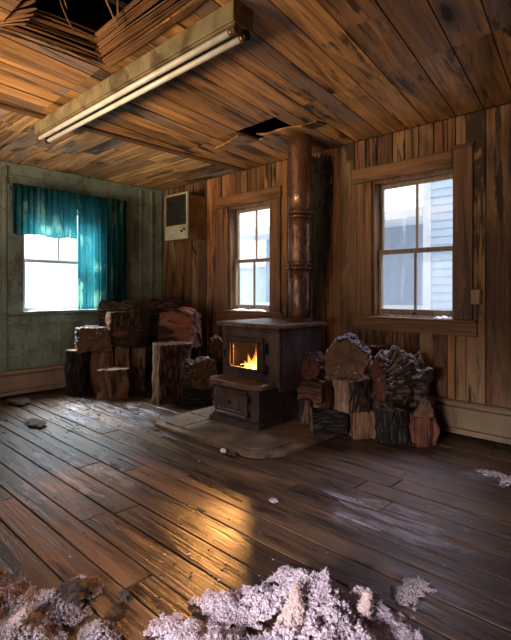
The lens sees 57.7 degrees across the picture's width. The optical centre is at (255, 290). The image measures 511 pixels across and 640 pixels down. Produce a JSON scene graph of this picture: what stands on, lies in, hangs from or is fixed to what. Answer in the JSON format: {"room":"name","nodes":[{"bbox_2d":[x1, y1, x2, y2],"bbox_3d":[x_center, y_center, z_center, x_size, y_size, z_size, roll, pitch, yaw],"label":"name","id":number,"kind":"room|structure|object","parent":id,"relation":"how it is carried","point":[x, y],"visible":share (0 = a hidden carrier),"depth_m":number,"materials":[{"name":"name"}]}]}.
{"room":"abandoned cabin room","nodes":[
{"label":"abandoned cabin room","id":0,"kind":"room"},
{"bbox_2d":[0,160,162,396],"bbox_3d":[-3.108,-0.325,4.398,0.180,3.050,5.560,0,0,43],"label":"wall","id":1,"kind":"structure","parent":0,"point":[27,341],"depth_m":5.30,"materials":[{"name":"green paint"}]},
{"bbox_2d":[0,365,65,396],"bbox_3d":[-2.910,0.959,4.445,0.072,0.242,2.900,0,0,43],"label":"baseboard","id":2,"kind":"structure","parent":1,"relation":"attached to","point":[16,382],"depth_m":4.95,"materials":[{"name":"wood"}]},
{"bbox_2d":[6,184,97,314],"bbox_3d":[-2.228,-0.435,5.300,0.210,1.360,1.200,0,0,43],"label":"window","id":3,"kind":"structure","parent":1,"relation":"in","point":[16,260],"depth_m":4.90,"materials":[{"name":"green paint"}]},
{"bbox_2d":[30,308,85,310],"bbox_3d":[-2.221,0.203,5.259,0.105,0.026,0.670,0,0,43],"label":"snow drift","id":4,"kind":"object","parent":3,"relation":"on","point":[43,309],"visible":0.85,"depth_m":5.18,"materials":[{"name":"white snow"}]},
{"bbox_3d":[-2.096,-1.065,5.306,0.083,0.020,1.370,0,0,43],"label":"curtain rod","id":5,"kind":"object","parent":3,"relation":"attached to","visible":0},
{"bbox_2d":[12,183,76,238],"bbox_3d":[-2.268,-0.846,5.034,0.037,0.537,0.693,0,0,43],"label":"curtain valance","id":6,"kind":"object","parent":5,"relation":"hanging from","point":[51,213],"visible":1,"depth_m":5.01,"materials":[{"name":"teal fabric"}]},
{"bbox_2d":[78,193,126,309],"bbox_3d":[-1.807,-0.451,5.514,0.046,1.328,0.632,0,0,43],"label":"curtain","id":7,"kind":"object","parent":5,"relation":"hanging from","point":[102,221],"visible":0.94,"depth_m":5.50,"materials":[{"name":"teal fabric"}]},
{"bbox_2d":[0,160,162,192],"bbox_3d":[-3.106,-1.332,4.286,0.018,0.034,5.400,0,0,43],"label":"trim","id":8,"kind":"structure","parent":1,"relation":"attached to","point":[1,161],"depth_m":5.36,"materials":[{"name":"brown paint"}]},
{"bbox_2d":[0,377,510,639],"bbox_3d":[-0.745,1.140,2.029,6.650,0.080,5.536,0,0,43],"label":"floor","id":9,"kind":"structure","parent":0,"point":[471,601],"depth_m":2.26,"materials":[{"name":"brown wood"}]},
{"bbox_2d":[7,397,30,404],"bbox_3d":[-2.320,1.074,4.532,0.341,0.050,0.194,0,0,43],"label":"clump","id":10,"kind":"object","parent":9,"relation":"on","point":[16,400],"visible":1,"depth_m":4.49,"materials":[{"name":"grey"}]},
{"bbox_2d":[24,418,46,426],"bbox_3d":[-1.815,1.081,3.817,0.320,0.035,0.141,0,0,43],"label":"clump","id":11,"kind":"object","parent":9,"relation":"on","point":[35,422],"visible":1,"depth_m":3.79,"materials":[{"name":"grey"}]},
{"bbox_2d":[0,570,124,639],"bbox_3d":[-0.754,1.056,1.551,0.697,0.086,0.504,0,0,7],"label":"insulation","id":12,"kind":"object","parent":9,"relation":"on","point":[43,610],"visible":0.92,"depth_m":1.56},
{"bbox_2d":[2,605,40,639],"bbox_3d":[-0.757,1.056,1.500,0.132,0.085,0.129,0,0,43],"label":"tuft","id":13,"kind":"object","parent":12,"relation":"on","point":[24,612],"visible":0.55,"depth_m":1.48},
{"bbox_2d":[56,577,87,604],"bbox_3d":[-0.654,1.069,1.650,0.130,0.060,0.111,0,0,43],"label":"clump","id":14,"kind":"object","parent":12,"relation":"on","point":[73,590],"visible":0.93,"depth_m":1.64,"materials":[{"name":"grey"}]},
{"bbox_2d":[64,349,91,395],"bbox_3d":[-1.903,0.862,4.956,0.256,0.494,0.228,0,0,28],"label":"log","id":15,"kind":"object","parent":9,"relation":"on","point":[76,366],"visible":0.92,"depth_m":4.87,"materials":[{"name":"brown wood"}]},
{"bbox_2d":[88,350,114,392],"bbox_3d":[-1.681,0.881,5.108,0.309,0.462,0.212,0,0,0],"label":"log","id":16,"kind":"object","parent":9,"relation":"on","point":[97,359],"visible":0.44,"depth_m":5.01,"materials":[{"name":"brown wood"}]},
{"bbox_2d":[74,325,112,353],"bbox_3d":[-1.759,0.512,5.032,0.385,0.294,0.269,0,0,-24],"label":"log","id":17,"kind":"object","parent":16,"relation":"on","point":[89,338],"visible":0.98,"depth_m":4.92,"materials":[{"name":"brown wood"}]},
{"bbox_2d":[95,366,129,399],"bbox_3d":[-1.465,0.952,4.806,0.351,0.324,0.265,0,0,-12],"label":"log","id":18,"kind":"object","parent":9,"relation":"on","point":[113,382],"visible":1,"depth_m":4.71,"materials":[{"name":"brown wood"}]},
{"bbox_2d":[115,346,130,391],"bbox_3d":[-1.453,0.849,5.082,0.165,0.513,0.142,0,0,-15],"label":"log","id":19,"kind":"object","parent":9,"relation":"on","point":[122,358],"visible":0.5,"depth_m":5.02,"materials":[{"name":"brown wood"}]},
{"bbox_2d":[117,589,132,602],"bbox_3d":[-0.463,1.084,1.648,0.048,0.030,0.068,0,0,-25],"label":"clump","id":20,"kind":"object","parent":9,"relation":"on","point":[124,595],"visible":1,"depth_m":1.64,"materials":[{"name":"grey"}]},
{"bbox_2d":[130,346,147,390],"bbox_3d":[-1.299,0.864,5.198,0.176,0.496,0.178,0,0,0],"label":"log","id":21,"kind":"object","parent":9,"relation":"on","point":[138,358],"visible":0.97,"depth_m":5.12,"materials":[{"name":"brown wood"}]},
{"bbox_2d":[110,329,144,347],"bbox_3d":[-1.402,0.515,5.089,0.333,0.218,0.217,0,0,14],"label":"log","id":22,"kind":"object","parent":21,"relation":"on","point":[124,338],"visible":0.84,"depth_m":5.00,"materials":[{"name":"red wood"}]},
{"bbox_2d":[105,311,141,330],"bbox_3d":[-1.443,0.324,5.054,0.383,0.216,0.234,0,0,-40],"label":"log","id":23,"kind":"object","parent":22,"relation":"on","point":[116,320],"visible":1,"depth_m":4.96,"materials":[{"name":"brown wood"}]},
{"bbox_2d":[148,349,152,380],"bbox_3d":[-1.065,0.886,5.518,0.397,0.416,0.248,0,0,0],"label":"log","id":24,"kind":"object","parent":9,"relation":"on","point":[150,367],"visible":0.16,"depth_m":5.43,"materials":[{"name":"brown wood"}]},
{"bbox_3d":[-1.072,0.479,5.535,0.385,0.409,0.220,0,0,4],"label":"log","id":25,"kind":"object","parent":24,"relation":"on","visible":0},
{"bbox_2d":[148,297,184,312],"bbox_3d":[-1.053,0.173,5.519,0.426,0.197,0.210,0,0,8],"label":"log","id":26,"kind":"object","parent":25,"relation":"on","point":[156,305],"visible":0.86,"depth_m":5.44,"materials":[{"name":"red wood"}]},
{"bbox_2d":[151,341,191,404],"bbox_3d":[-0.833,0.810,4.639,0.423,0.605,0.263,0,0,-38],"label":"log","id":27,"kind":"object","parent":9,"relation":"on","point":[168,358],"visible":0.78,"depth_m":4.53,"materials":[{"name":"brown wood"}]},
{"bbox_2d":[157,307,201,347],"bbox_3d":[-0.828,0.415,5.101,0.438,0.486,0.299,0,0,24],"label":"log","id":28,"kind":"object","parent":27,"relation":"on","point":[183,323],"visible":0.89,"depth_m":4.99,"materials":[{"name":"red wood"}]},
{"bbox_2d":[190,347,199,359],"bbox_3d":[-0.814,0.855,5.114,0.413,0.511,0.220,0,0,4],"label":"log","id":29,"kind":"object","parent":9,"relation":"on","point":[195,352],"visible":0.06,"depth_m":5.07,"materials":[{"name":"brown wood"}]},
{"bbox_2d":[182,387,213,404],"bbox_3d":[-0.559,1.016,4.524,0.311,0.181,0.167,0,0,0],"label":"log","id":30,"kind":"object","parent":9,"relation":"on","point":[194,396],"visible":0.8,"depth_m":4.45,"materials":[{"name":"brown wood"}]},
{"bbox_2d":[181,356,217,389],"bbox_3d":[-0.547,0.801,4.527,0.307,0.319,0.228,0,0,-32],"label":"log","id":31,"kind":"object","parent":30,"relation":"on","point":[198,371],"visible":0.94,"depth_m":4.45,"materials":[{"name":"brown wood"}]},
{"bbox_2d":[212,359,222,393],"bbox_3d":[-0.441,0.929,5.052,0.226,0.372,0.221,0,0,30],"label":"log","id":32,"kind":"object","parent":9,"relation":"on","point":[219,365],"visible":0.16,"depth_m":4.96,"materials":[{"name":"brown wood"}]},
{"bbox_2d":[207,334,222,361],"bbox_3d":[-0.431,0.623,5.077,0.182,0.288,0.288,0,0,-14],"label":"log","id":33,"kind":"object","parent":32,"relation":"on","point":[215,347],"visible":0.89,"depth_m":4.96,"materials":[{"name":"red wood"}]},
{"bbox_2d":[228,452,236,456],"bbox_3d":[-0.149,1.089,3.100,0.079,0.020,0.046,0,0,43],"label":"clump","id":34,"kind":"object","parent":9,"relation":"on","point":[229,453],"visible":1,"depth_m":3.09,"materials":[{"name":"brown"}]},
{"bbox_2d":[155,406,340,458],"bbox_3d":[0.008,1.081,3.833,1.305,0.036,1.220,0,0,43],"label":"hearth pad","id":35,"kind":"object","parent":9,"relation":"on","point":[287,438],"visible":0.63,"depth_m":3.44,"materials":[{"name":"brown stone"}]},
{"bbox_2d":[209,318,326,430],"bbox_3d":[0.079,0.663,3.962,0.720,0.802,0.805,0,0,43],"label":"wood stove","id":36,"kind":"object","parent":35,"relation":"on","point":[263,397],"visible":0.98,"depth_m":3.73,"materials":[{"name":"metal"}]},
{"bbox_2d":[240,363,256,368],"bbox_3d":[0.008,0.668,4.010,0.292,0.078,0.072,0,0,28],"label":"log","id":37,"kind":"object","parent":36,"relation":"in","point":[247,365],"visible":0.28,"depth_m":4.02,"materials":[{"name":"yellow wood"}]},
{"bbox_2d":[286,133,312,321],"bbox_3d":[0.388,-0.579,4.078,0.242,1.682,0.242,0,0,43],"label":"pipe","id":38,"kind":"object","parent":36,"relation":"on","point":[299,212],"visible":1,"depth_m":3.99,"materials":[{"name":"metal"}]},
{"bbox_2d":[298,399,310,423],"bbox_3d":[0.410,0.996,3.770,0.115,0.239,0.083,0,0,30],"label":"log","id":39,"kind":"object","parent":35,"relation":"on","point":[304,406],"visible":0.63,"depth_m":3.74,"materials":[{"name":"brown wood"}]},
{"bbox_2d":[313,401,329,408],"bbox_3d":[0.536,0.990,3.763,0.104,0.235,0.112,0,0,30],"label":"log","id":40,"kind":"object","parent":35,"relation":"on","point":[325,405],"visible":0.14,"depth_m":3.72,"materials":[{"name":"brown wood"}]},
{"bbox_2d":[297,379,330,404],"bbox_3d":[0.473,0.806,3.766,0.251,0.181,0.153,0,0,43],"label":"log","id":41,"kind":"object","parent":40,"relation":"on","point":[316,391],"visible":0.98,"depth_m":3.71,"materials":[{"name":"red wood"}]},
{"bbox_2d":[300,350,324,378],"bbox_3d":[0.472,0.600,3.769,0.238,0.234,0.158,0,0,43],"label":"log","id":42,"kind":"object","parent":41,"relation":"on","point":[311,364],"visible":0.91,"depth_m":3.72,"materials":[{"name":"red wood"}]},
{"bbox_2d":[310,407,347,433],"bbox_3d":[0.556,0.984,3.523,0.289,0.205,0.178,0,0,-3],"label":"log","id":43,"kind":"object","parent":35,"relation":"on","point":[324,421],"visible":0.91,"depth_m":3.46,"materials":[{"name":"brown wood"}]},
{"bbox_2d":[2,388,509,639],"bbox_3d":[-0.456,1.095,3.228,5.080,0.009,3.102,0,0,43],"label":"litter","id":44,"kind":"object","parent":9,"relation":"on","point":[233,590],"visible":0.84,"depth_m":2.73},
{"bbox_2d":[269,497,278,502],"bbox_3d":[0.097,1.089,2.413,0.060,0.020,0.044,0,0,43],"label":"clump","id":45,"kind":"object","parent":9,"relation":"on","point":[273,500],"visible":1,"depth_m":2.40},
{"bbox_2d":[142,565,422,639],"bbox_3d":[0.138,1.011,1.452,0.748,0.175,0.798,0,0,-40],"label":"insulation","id":46,"kind":"object","parent":9,"relation":"on","point":[325,589],"visible":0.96,"depth_m":1.50},
{"bbox_2d":[275,582,306,639],"bbox_3d":[0.110,1.014,1.493,0.130,0.169,0.119,0,0,-14],"label":"tuft","id":47,"kind":"object","parent":46,"relation":"on","point":[294,610],"visible":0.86,"depth_m":1.47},
{"bbox_2d":[354,589,374,628],"bbox_3d":[0.356,1.029,1.515,0.092,0.138,0.089,0,0,-33],"label":"tuft","id":48,"kind":"object","parent":46,"relation":"on","point":[364,610],"visible":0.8,"depth_m":1.49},
{"bbox_2d":[347,409,375,439],"bbox_3d":[0.798,0.999,3.552,0.195,0.225,0.249,0,0,-6],"label":"log","id":49,"kind":"object","parent":9,"relation":"on","point":[361,425],"visible":0.72,"depth_m":3.44,"materials":[{"name":"brown wood"}]},
{"bbox_2d":[332,377,372,413],"bbox_3d":[0.741,0.772,3.485,0.318,0.253,0.209,0,0,-38],"label":"log","id":50,"kind":"object","parent":49,"relation":"on","point":[352,395],"visible":0.99,"depth_m":3.40,"materials":[{"name":"brown wood"}]},
{"bbox_2d":[323,332,372,379],"bbox_3d":[0.728,0.516,3.638,0.366,0.376,0.250,0,0,26],"label":"log","id":51,"kind":"object","parent":50,"relation":"on","point":[347,356],"visible":0.93,"depth_m":3.55,"materials":[{"name":"brown wood"}]},
{"bbox_2d":[375,406,410,443],"bbox_3d":[1.008,0.985,3.442,0.257,0.250,0.234,0,0,0],"label":"log","id":52,"kind":"object","parent":9,"relation":"on","point":[391,425],"visible":0.94,"depth_m":3.35,"materials":[{"name":"brown wood"}]},
{"bbox_2d":[369,345,433,410],"bbox_3d":[1.087,0.656,3.474,0.412,0.508,0.270,0,0,-14],"label":"log","id":53,"kind":"object","parent":52,"relation":"on","point":[398,377],"visible":0.98,"depth_m":3.41,"materials":[{"name":"red wood"}]},
{"bbox_2d":[389,576,436,611],"bbox_3d":[0.564,1.085,1.695,0.203,0.029,0.139,0,0,-42],"label":"insulation","id":54,"kind":"object","parent":9,"relation":"on","point":[420,584],"visible":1,"depth_m":1.69},
{"bbox_2d":[408,412,439,446],"bbox_3d":[1.208,1.000,3.367,0.179,0.226,0.219,0,0,-6],"label":"log","id":55,"kind":"object","parent":9,"relation":"on","point":[424,432],"visible":0.77,"depth_m":3.29,"materials":[{"name":"red wood"}]},
{"bbox_2d":[413,394,435,418],"bbox_3d":[1.210,0.821,3.325,0.162,0.166,0.118,0,0,24],"label":"log","id":56,"kind":"object","parent":55,"relation":"on","point":[425,408],"visible":1,"depth_m":3.28,"materials":[{"name":"brown wood"}]},
{"bbox_2d":[474,468,510,487],"bbox_3d":[1.423,1.079,2.689,0.198,0.039,0.368,0,0,-38],"label":"insulation","id":57,"kind":"object","parent":9,"relation":"on","point":[502,481],"visible":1,"depth_m":2.72},
{"bbox_3d":[0.983,0.935,3.850,0.213,0.364,0.120,0,0,0],"label":"log","id":58,"kind":"object","parent":9,"relation":"on","visible":0},
{"bbox_2d":[369,344,386,370],"bbox_3d":[1.013,0.611,3.855,0.146,0.329,0.078,0,0,-10],"label":"log","id":59,"kind":"object","parent":58,"relation":"on","point":[375,349],"visible":0.21,"depth_m":3.81,"materials":[{"name":"brown wood"}]},
{"bbox_3d":[-1.564,0.938,5.349,0.472,0.319,0.226,0,0,0],"label":"log","id":60,"kind":"object","parent":9,"relation":"on","visible":0},
{"bbox_2d":[109,331,132,355],"bbox_3d":[-1.575,0.619,5.356,0.454,0.334,0.224,0,0,0],"label":"log","id":61,"kind":"object","parent":60,"relation":"on","point":[113,347],"visible":0.04,"depth_m":5.26,"materials":[{"name":"brown wood"}]},
{"bbox_2d":[98,299,138,325],"bbox_3d":[-1.574,0.277,5.346,0.446,0.363,0.217,0,0,-4],"label":"log","id":62,"kind":"object","parent":61,"relation":"on","point":[104,306],"visible":0.38,"depth_m":5.27,"materials":[{"name":"brown wood"}]},
{"bbox_2d":[0,0,510,189],"bbox_3d":[-0.714,-1.600,2.024,7.000,0.500,5.800,0,0,43],"label":"ceiling","id":63,"kind":"structure","parent":0,"point":[363,69],"depth_m":3.03,"materials":[{"name":"brown wood"}]},
{"bbox_2d":[0,27,21,33],"bbox_3d":[-1.153,-1.354,2.538,0.017,0.020,0.659,0,0,44],"label":"strip","id":64,"kind":"object","parent":63,"relation":"attached to","point":[4,28],"visible":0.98,"depth_m":2.41,"materials":[{"name":"brown wood"}]},
{"bbox_2d":[0,23,26,26],"bbox_3d":[-1.307,-1.341,2.357,0.326,0.021,0.027,0,0,13],"label":"strip","id":65,"kind":"object","parent":63,"relation":"attached to","point":[15,24],"visible":1,"depth_m":2.33,"materials":[{"name":"brown wood"}]},
{"bbox_2d":[0,19,29,24],"bbox_3d":[-1.269,-1.348,2.343,0.324,0.020,0.019,0,0,19],"label":"strip","id":66,"kind":"object","parent":63,"relation":"attached to","point":[20,20],"visible":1,"depth_m":2.31,"materials":[{"name":"brown wood"}]},
{"bbox_2d":[3,14,33,21],"bbox_3d":[-1.240,-1.356,2.321,0.340,0.018,0.015,0,0,19],"label":"strip","id":67,"kind":"object","parent":63,"relation":"attached to","point":[23,15],"visible":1,"depth_m":2.29,"materials":[{"name":"brown wood"}]},
{"bbox_2d":[6,8,36,17],"bbox_3d":[-1.209,-1.364,2.298,0.345,0.020,0.026,0,0,24],"label":"strip","id":68,"kind":"object","parent":63,"relation":"attached to","point":[15,13],"visible":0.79,"depth_m":2.27,"materials":[{"name":"brown wood"}]},
{"bbox_2d":[13,0,35,10],"bbox_3d":[-1.192,-1.372,2.262,0.356,0.020,0.026,0,0,26],"label":"strip","id":69,"kind":"object","parent":63,"relation":"attached to","point":[25,3],"visible":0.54,"depth_m":2.21,"materials":[{"name":"brown wood"}]},
{"bbox_2d":[0,31,102,68],"bbox_3d":[-1.150,-1.344,2.572,0.649,0.020,0.020,0,0,-44],"label":"strip","id":70,"kind":"object","parent":63,"relation":"attached to","point":[0,31],"visible":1,"depth_m":2.57,"materials":[{"name":"brown wood"}]},
{"bbox_2d":[5,26,101,59],"bbox_3d":[-1.163,-1.365,2.493,0.020,0.028,0.739,0,0,44],"label":"strip","id":71,"kind":"object","parent":63,"relation":"attached to","point":[10,27],"visible":1,"depth_m":2.53,"materials":[{"name":"brown wood"}]},
{"bbox_2d":[12,9,99,42],"bbox_3d":[-1.106,-1.411,2.434,0.745,0.032,0.027,0,0,-45],"label":"strip","id":72,"kind":"object","parent":63,"relation":"attached to","point":[55,25],"visible":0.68,"depth_m":2.49,"materials":[{"name":"brown wood"}]},
{"bbox_2d":[8,20,105,57],"bbox_3d":[-1.090,-1.378,2.530,0.017,0.019,0.653,0,0,45],"label":"strip","id":73,"kind":"object","parent":63,"relation":"attached to","point":[24,26],"visible":0.74,"depth_m":2.54,"materials":[{"name":"brown wood"}]},
{"bbox_2d":[14,19,109,53],"bbox_3d":[-1.122,-1.388,2.467,0.743,0.029,0.019,0,0,-44],"label":"strip","id":74,"kind":"object","parent":63,"relation":"attached to","point":[14,19],"visible":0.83,"depth_m":2.52,"materials":[{"name":"brown wood"}]},
{"bbox_2d":[20,18,110,52],"bbox_3d":[-1.062,-1.401,2.522,0.021,0.014,0.613,0,0,45],"label":"strip","id":75,"kind":"object","parent":63,"relation":"attached to","point":[30,21],"visible":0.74,"depth_m":2.50,"materials":[{"name":"brown wood"}]},
{"bbox_2d":[60,0,73,30],"bbox_3d":[-0.945,-1.397,2.303,0.085,0.192,0.009,0,0,-33],"label":"strip","id":76,"kind":"object","parent":63,"relation":"hanging from","point":[60,0],"visible":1,"depth_m":2.30,"materials":[{"name":"brown wood"}]},
{"bbox_2d":[26,5,110,38],"bbox_3d":[-1.047,-1.433,2.430,0.663,0.032,0.029,0,0,-43],"label":"strip","id":77,"kind":"object","parent":63,"relation":"attached to","point":[48,13],"visible":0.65,"depth_m":2.45,"materials":[{"name":"brown wood"}]},
{"bbox_2d":[105,0,117,28],"bbox_3d":[-0.737,-1.426,2.343,0.009,0.125,0.157,0,0,15],"label":"strip","id":78,"kind":"object","parent":63,"relation":"hanging from","point":[107,3],"visible":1,"depth_m":2.36,"materials":[{"name":"brown wood"}]},
{"bbox_2d":[88,0,140,41],"bbox_3d":[-0.641,-1.434,2.347,0.866,0.021,0.023,0,0,45],"label":"strip","id":79,"kind":"object","parent":63,"relation":"attached to","point":[133,2],"visible":0.91,"depth_m":2.44,"materials":[{"name":"brown wood"}]},
{"bbox_2d":[117,0,118,26],"bbox_3d":[-0.695,-1.430,2.336,0.009,0.116,0.239,0,0,-16],"label":"strip","id":80,"kind":"object","parent":63,"relation":"hanging from","point":[117,0],"visible":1,"depth_m":2.38,"materials":[{"name":"brown wood"}]},
{"bbox_2d":[0,102,245,171],"bbox_3d":[-1.988,-1.355,3.228,0.085,0.034,5.400,0,0,43],"label":"trim","id":81,"kind":"structure","parent":63,"relation":"attached to","point":[3,106],"depth_m":4.10,"materials":[{"name":"brown wood"}]},
{"bbox_2d":[91,0,158,46],"bbox_3d":[-0.564,-1.417,2.311,1.017,0.026,0.049,0,0,45],"label":"strip","id":82,"kind":"object","parent":63,"relation":"attached to","point":[152,2],"depth_m":2.43,"materials":[{"name":"brown wood"}]},
{"bbox_2d":[95,0,168,51],"bbox_3d":[-0.546,-1.399,2.345,1.046,0.021,0.023,0,0,43],"label":"strip","id":83,"kind":"object","parent":63,"relation":"attached to","point":[165,1],"visible":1,"depth_m":2.42,"materials":[{"name":"brown wood"}]},
{"bbox_2d":[93,0,176,55],"bbox_3d":[-0.632,-1.388,2.442,0.887,0.016,0.027,0,0,44],"label":"strip","id":84,"kind":"object","parent":63,"relation":"attached to","point":[169,3],"visible":0.91,"depth_m":2.44,"materials":[{"name":"brown wood"}]},
{"bbox_2d":[98,0,184,57],"bbox_3d":[-0.600,-1.376,2.436,0.974,0.016,0.021,0,0,43],"label":"strip","id":85,"kind":"object","parent":63,"relation":"attached to","point":[164,13],"visible":0.89,"depth_m":2.44,"materials":[{"name":"brown wood"}]},
{"bbox_2d":[34,0,252,143],"bbox_3d":[-0.895,-1.276,2.976,2.316,0.147,0.131,0,0,43],"label":"fluorescent light","id":86,"kind":"object","parent":63,"relation":"attached to","point":[228,26],"visible":1,"depth_m":2.60,"materials":[{"name":"metal"}]},
{"bbox_2d":[102,0,190,60],"bbox_3d":[-0.584,-1.365,2.441,0.894,0.017,0.024,0,0,45],"label":"strip","id":87,"kind":"object","parent":63,"relation":"attached to","point":[185,2],"visible":1,"depth_m":2.41,"materials":[{"name":"brown wood"}]},
{"bbox_2d":[103,0,198,63],"bbox_3d":[-0.551,-1.353,2.435,1.086,0.017,0.023,0,0,43],"label":"strip","id":88,"kind":"object","parent":63,"relation":"attached to","point":[167,21],"visible":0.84,"depth_m":2.50,"materials":[{"name":"brown wood"}]},
{"bbox_2d":[104,0,204,67],"bbox_3d":[-0.553,-1.341,2.445,0.970,0.019,0.030,0,0,45],"label":"strip","id":89,"kind":"object","parent":63,"relation":"attached to","point":[191,8],"visible":1,"depth_m":2.41,"materials":[{"name":"brown wood"}]},
{"bbox_2d":[214,135,249,149],"bbox_3d":[-0.218,-1.341,4.208,0.128,0.045,0.439,0,0,-33],"label":"board","id":90,"kind":"object","parent":63,"relation":"attached to","point":[237,139],"visible":1,"depth_m":4.15,"materials":[{"name":"brown wood"}]},
{"bbox_2d":[256,120,325,136],"bbox_3d":[0.294,-1.339,3.859,0.602,0.022,0.140,0,0,30],"label":"board","id":91,"kind":"object","parent":63,"relation":"attached to","point":[314,124],"visible":1,"depth_m":3.83,"materials":[{"name":"brown wood"}]},
{"label":"strip","id":92,"kind":"object","parent":63,"relation":"attached to","visible":0},
{"bbox_2d":[22,7,118,46],"bbox_3d":[-1.015,-1.424,2.487,0.025,0.020,0.638,0,0,44],"label":"strip","id":93,"kind":"object","parent":92,"relation":"on","point":[35,12],"visible":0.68,"depth_m":2.47,"materials":[{"name":"brown wood"}]},
{"bbox_2d":[163,102,510,407],"bbox_3d":[1.113,-0.325,4.118,6.878,3.050,0.167,0,0,43],"label":"wall","id":94,"kind":"structure","parent":0,"point":[470,369],"depth_m":3.85,"materials":[{"name":"brown wood"}]},
{"bbox_2d":[165,191,204,253],"bbox_3d":[-0.852,-0.803,5.641,0.442,0.716,0.326,0,0,43],"label":"air conditioner","id":95,"kind":"object","parent":94,"relation":"attached to","point":[184,211],"visible":1,"depth_m":5.54,"materials":[{"name":"beige plastic"}]},
{"bbox_2d":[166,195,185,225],"bbox_3d":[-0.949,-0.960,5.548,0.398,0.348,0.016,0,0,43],"label":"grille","id":96,"kind":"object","parent":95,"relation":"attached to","point":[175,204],"depth_m":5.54,"materials":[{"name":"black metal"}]},
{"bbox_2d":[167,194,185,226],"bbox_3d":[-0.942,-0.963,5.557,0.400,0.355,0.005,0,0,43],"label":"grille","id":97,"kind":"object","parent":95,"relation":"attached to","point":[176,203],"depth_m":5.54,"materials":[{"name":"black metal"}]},
{"bbox_2d":[214,185,283,320],"bbox_3d":[-0.044,-0.372,5.172,1.022,1.435,0.215,0,0,43],"label":"window","id":98,"kind":"structure","parent":94,"relation":"in","point":[228,219],"depth_m":5.22,"materials":[{"name":"brown wood"}]},
{"bbox_2d":[233,308,266,311],"bbox_3d":[-0.064,0.206,5.136,0.530,0.024,0.095,0,0,43],"label":"snow drift","id":99,"kind":"object","parent":98,"relation":"on","point":[239,309],"visible":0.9,"depth_m":5.09,"materials":[{"name":"white snow"}]},
{"bbox_2d":[311,153,333,336],"bbox_3d":[0.614,-0.438,4.454,0.327,1.759,0.018,0,0,43],"label":"strands","id":100,"kind":"object","parent":94,"relation":"attached to","point":[321,169],"visible":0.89,"depth_m":4.44},
{"bbox_2d":[350,142,477,336],"bbox_3d":[1.312,-0.388,3.889,1.077,1.465,0.215,0,0,43],"label":"window","id":101,"kind":"structure","parent":94,"relation":"in","point":[460,157],"depth_m":3.87,"materials":[{"name":"brown wood"}]},
{"bbox_2d":[432,316,452,318],"bbox_3d":[1.481,0.206,3.654,0.150,0.024,0.075,0,0,43],"label":"snow drift","id":102,"kind":"object","parent":101,"relation":"on","point":[437,317],"visible":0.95,"depth_m":3.63,"materials":[{"name":"white snow"}]},
{"bbox_2d":[395,396,510,444],"bbox_3d":[2.091,0.959,3.027,2.600,0.242,0.072,0,0,43],"label":"baseboard","id":103,"kind":"structure","parent":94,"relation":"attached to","point":[483,421],"depth_m":3.44,"materials":[{"name":"wood"}]},
{"bbox_2d":[471,289,481,304],"bbox_3d":[1.649,0.045,3.469,0.072,0.116,0.045,0,0,43],"label":"light switch","id":104,"kind":"object","parent":94,"relation":"attached to","point":[476,294],"visible":1,"depth_m":3.45,"materials":[{"name":"plastic"}]},
{"label":"outside","id":105,"kind":"structure","parent":0,"visible":0},
{"bbox_3d":[0.196,1.500,4.879,32.000,0.200,32.000,0,0,43],"label":"snow ground","id":106,"kind":"structure","parent":105,"visible":0},
{"bbox_2d":[240,264,265,301],"bbox_3d":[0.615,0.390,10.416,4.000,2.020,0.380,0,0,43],"label":"shed","id":107,"kind":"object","parent":106,"relation":"on","point":[246,271],"visible":0.02,"depth_m":10.91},
{"bbox_2d":[240,179,452,309],"bbox_3d":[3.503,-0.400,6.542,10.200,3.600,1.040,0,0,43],"label":"house","id":108,"kind":"structure","parent":106,"relation":"on","point":[434,269],"depth_m":7.01,"materials":[{"name":"blue"}]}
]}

